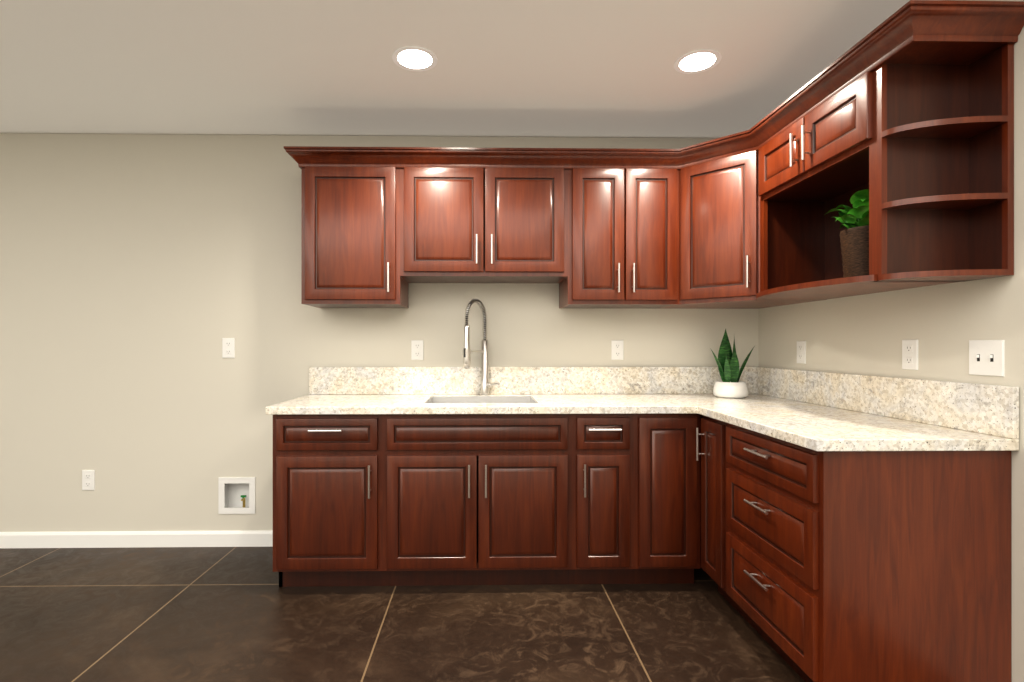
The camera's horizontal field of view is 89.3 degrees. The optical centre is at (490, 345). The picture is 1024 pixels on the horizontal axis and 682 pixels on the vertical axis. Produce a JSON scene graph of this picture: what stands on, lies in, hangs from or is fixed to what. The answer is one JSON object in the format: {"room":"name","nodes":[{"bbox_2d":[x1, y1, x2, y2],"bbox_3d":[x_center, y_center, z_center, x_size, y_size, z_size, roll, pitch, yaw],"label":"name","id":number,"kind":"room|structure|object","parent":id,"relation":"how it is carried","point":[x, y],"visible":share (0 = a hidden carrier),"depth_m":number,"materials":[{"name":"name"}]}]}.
{"room":"kitchen","nodes":[
{"label":"kitchen","id":0,"kind":"room"},
{"bbox_2d":[0,133,758,531],"bbox_3d":[-1.935,-0.028,3.180,7.417,2.479,0.127,0,0,-1],"label":"wall","id":1,"kind":"structure","parent":0,"point":[142,277],"depth_m":3.12,"materials":[{"name":"beige paint"}]},
{"bbox_2d":[82,470,94,489],"bbox_3d":[-2.412,0.810,3.104,0.074,0.119,0.007,0,0,-1],"label":"electrical outlet","id":2,"kind":"object","parent":1,"relation":"attached to","point":[88,479],"visible":1,"depth_m":3.10,"materials":[{"name":"white plastic"}]},
{"bbox_2d":[0,530,272,547],"bbox_3d":[-3.295,1.165,3.086,4.440,0.093,0.014,0,0,-1],"label":"baseboard","id":3,"kind":"structure","parent":1,"relation":"attached to","point":[133,539],"depth_m":3.10,"materials":[{"name":"white wood"}]},
{"bbox_2d":[222,338,234,357],"bbox_3d":[-1.579,0.018,3.119,0.074,0.119,0.007,0,0,-1],"label":"electrical outlet","id":4,"kind":"object","parent":1,"relation":"attached to","point":[228,347],"visible":1,"depth_m":3.12,"materials":[{"name":"white plastic"}]},
{"bbox_2d":[218,477,254,513],"bbox_3d":[-1.529,0.907,3.165,0.218,0.218,0.095,0,0,-1],"label":"outlet box","id":5,"kind":"object","parent":1,"relation":"in","point":[236,495],"visible":0.88,"depth_m":3.12,"materials":[{"name":"white plastic"}]},
{"bbox_2d":[301,166,408,307],"bbox_3d":[-0.760,-0.605,2.945,0.533,0.762,0.378,0,0,-1],"label":"upper cabinet","id":6,"kind":"object","parent":1,"relation":"attached to","point":[350,237],"visible":0.88,"depth_m":2.79,"materials":[{"name":"brown wood"}]},
{"bbox_2d":[411,340,423,359],"bbox_3d":[-0.443,0.030,3.139,0.074,0.119,0.007,0,0,-1],"label":"electrical outlet","id":7,"kind":"object","parent":1,"relation":"attached to","point":[417,349],"visible":1,"depth_m":3.14,"materials":[{"name":"white plastic"}]},
{"bbox_2d":[400,167,567,282],"bbox_3d":[-0.036,-0.681,2.958,0.914,0.610,0.378,0,0,-1],"label":"upper cabinet","id":8,"kind":"object","parent":1,"relation":"attached to","point":[479,225],"visible":0.92,"depth_m":2.81,"materials":[{"name":"brown wood"}]},
{"bbox_2d":[611,340,623,359],"bbox_3d":[0.775,0.030,3.160,0.074,0.119,0.007,0,0,-1],"label":"electrical outlet","id":9,"kind":"object","parent":1,"relation":"attached to","point":[617,349],"visible":1,"depth_m":3.16,"materials":[{"name":"white plastic"}]},
{"bbox_2d":[559,168,678,308],"bbox_3d":[0.731,-0.605,2.971,0.620,0.762,0.378,0,0,-1],"label":"upper cabinet","id":10,"kind":"object","parent":1,"relation":"attached to","point":[623,238],"visible":0.9,"depth_m":2.82,"materials":[{"name":"brown wood"}]},
{"bbox_2d":[284,0,1023,169],"bbox_3d":[0.286,-1.006,2.356,2.744,0.089,1.594,0,0,-1],"label":"crown molding","id":11,"kind":"structure","parent":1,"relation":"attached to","point":[906,25],"depth_m":2.40,"materials":[{"name":"brown wood"}]},
{"bbox_2d":[660,150,820,308],"bbox_3d":[1.339,-0.605,2.859,0.620,0.762,0.624,0,0,-1],"label":"upper cabinet","id":12,"kind":"object","parent":1,"relation":"attached to","point":[719,233],"visible":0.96,"depth_m":2.68,"materials":[{"name":"brown wood"}]},
{"bbox_2d":[0,547,804,681],"bbox_3d":[-1.874,1.262,-0.312,7.417,0.102,7.112,0,0,-1],"label":"floor","id":13,"kind":"structure","parent":0,"point":[186,614],"depth_m":2.21,"materials":[{"name":"tile"}]},
{"bbox_2d":[273,414,385,586],"bbox_3d":[-0.798,0.773,2.802,0.533,0.876,0.664,0,0,-1],"label":"base cabinet","id":14,"kind":"object","parent":13,"relation":"on","point":[327,499],"visible":0.83,"depth_m":2.51,"materials":[{"name":"brown wood"}]},
{"bbox_2d":[383,414,571,585],"bbox_3d":[-0.068,0.773,2.814,0.927,0.876,0.664,0,0,-1],"label":"base cabinet","id":15,"kind":"object","parent":13,"relation":"on","point":[457,512],"visible":0.94,"depth_m":2.52,"materials":[{"name":"brown wood"}]},
{"bbox_2d":[266,367,697,414],"bbox_3d":[0.282,0.233,2.817,2.736,0.202,0.672,0,0,-1],"label":"countertop","id":16,"kind":"structure","parent":15,"relation":"on","point":[332,390],"depth_m":3.11,"materials":[{"name":"stone"}]},
{"bbox_2d":[462,299,499,394],"bbox_3d":[-0.051,0.014,2.978,0.131,0.565,0.274,0,0,27],"label":"faucet","id":17,"kind":"object","parent":16,"relation":"on","point":[486,385],"visible":1,"depth_m":3.05,"materials":[{"name":"silver metal"}]},
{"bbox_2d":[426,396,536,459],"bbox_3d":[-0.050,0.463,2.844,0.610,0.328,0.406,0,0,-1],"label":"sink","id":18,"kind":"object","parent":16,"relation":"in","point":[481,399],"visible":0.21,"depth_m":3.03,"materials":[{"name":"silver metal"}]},
{"bbox_2d":[569,414,633,583],"bbox_3d":[0.548,0.773,2.825,0.305,0.876,0.664,0,0,-1],"label":"base cabinet","id":19,"kind":"object","parent":13,"relation":"on","point":[602,498],"visible":0.85,"depth_m":2.53,"materials":[{"name":"brown wood"}]},
{"bbox_2d":[629,414,701,583],"bbox_3d":[1.175,0.773,2.854,0.950,0.876,0.629,0,0,-1],"label":"base cabinet","id":20,"kind":"object","parent":13,"relation":"on","point":[667,507],"visible":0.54,"depth_m":2.54,"materials":[{"name":"brown wood"}]},
{"bbox_2d":[696,415,744,617],"bbox_3d":[1.325,0.773,2.428,0.664,0.876,0.262,0,0,-1],"label":"base cabinet","id":21,"kind":"object","parent":13,"relation":"on","point":[714,526],"visible":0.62,"depth_m":2.39,"materials":[{"name":"brown wood"}]},
{"bbox_2d":[698,367,1018,450],"bbox_3d":[1.338,0.233,2.064,0.651,0.202,0.870,0,0,-1],"label":"countertop","id":22,"kind":"structure","parent":21,"relation":"on","point":[820,411],"depth_m":1.98,"materials":[{"name":"stone"}]},
{"bbox_2d":[712,329,754,397],"bbox_3d":[1.381,0.100,2.958,0.256,0.394,0.184,0,0,-1],"label":"snake plant","id":23,"kind":"object","parent":22,"relation":"on","point":[730,385],"visible":0.98,"depth_m":2.93,"materials":[{"name":"green plant"}]},
{"bbox_2d":[726,423,1010,681],"bbox_3d":[1.333,0.773,1.976,0.664,0.876,0.643,0,0,-1],"label":"base cabinet","id":24,"kind":"object","parent":13,"relation":"on","point":[868,566],"visible":0.94,"depth_m":1.66,"materials":[{"name":"brown wood"}]},
{"bbox_2d":[0,0,909,137],"bbox_3d":[-1.874,-1.318,-0.312,7.417,0.102,7.112,0,0,-1],"label":"ceiling","id":25,"kind":"structure","parent":0,"point":[559,68],"depth_m":2.34,"materials":[{"name":"white paint"}]},
{"bbox_2d":[392,46,436,70],"bbox_3d":[-0.335,-1.266,2.293,0.198,0.002,0.198,0,0,-1],"label":"recessed light","id":26,"kind":"object","parent":25,"relation":"in","point":[412,58],"visible":1,"depth_m":2.29,"materials":[{"name":"white"}]},
{"bbox_2d":[674,49,721,73],"bbox_3d":[0.925,-1.266,2.315,0.198,0.002,0.198,0,0,-1],"label":"recessed light","id":27,"kind":"object","parent":25,"relation":"in","point":[697,61],"visible":1,"depth_m":2.31,"materials":[{"name":"white"}]},
{"bbox_2d":[759,0,1023,681],"bbox_3d":[1.771,-0.028,-0.312,0.127,2.479,6.985,0,0,-1],"label":"wall","id":28,"kind":"structure","parent":0,"point":[867,334],"depth_m":1.92,"materials":[{"name":"beige paint"}]},
{"bbox_2d":[797,341,805,363],"bbox_3d":[1.651,0.038,2.752,0.007,0.119,0.074,0,0,-1],"label":"electrical outlet","id":29,"kind":"object","parent":28,"relation":"attached to","point":[801,352],"visible":1,"depth_m":2.74,"materials":[{"name":"white plastic"}]},
{"bbox_2d":[756,69,964,299],"bbox_3d":[1.439,-0.605,2.182,0.444,0.762,0.762,0,0,-1],"label":"upper cabinet","id":30,"kind":"object","parent":28,"relation":"attached to","point":[817,164],"visible":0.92,"depth_m":2.28,"materials":[{"name":"brown wood"}]},
{"bbox_2d":[826,189,868,277],"bbox_3d":[1.489,-0.417,2.047,0.230,0.343,0.283,0,0,-1],"label":"potted plant","id":31,"kind":"object","parent":30,"relation":"in","point":[854,238],"visible":0.52,"depth_m":2.02,"materials":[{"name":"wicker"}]},
{"bbox_2d":[902,340,917,369],"bbox_3d":[1.663,0.038,2.054,0.007,0.119,0.074,0,0,-1],"label":"electrical outlet","id":32,"kind":"object","parent":28,"relation":"attached to","point":[909,354],"visible":1,"depth_m":2.05,"materials":[{"name":"white plastic"}]},
{"bbox_2d":[877,43,1013,280],"bbox_3d":[1.508,-0.605,1.726,0.324,0.762,0.152,0,0,-1],"label":"open corner shelf","id":33,"kind":"object","parent":28,"relation":"attached to","point":[945,161],"visible":0.94,"depth_m":1.78,"materials":[{"name":"brown wood"}]},
{"bbox_2d":[969,340,1004,376],"bbox_3d":[1.664,0.043,1.744,0.016,0.119,0.119,0,0,-1],"label":"light switch","id":34,"kind":"object","parent":28,"relation":"attached to","point":[986,357],"visible":1,"depth_m":1.74,"materials":[{"name":"white plastic"}]}
]}

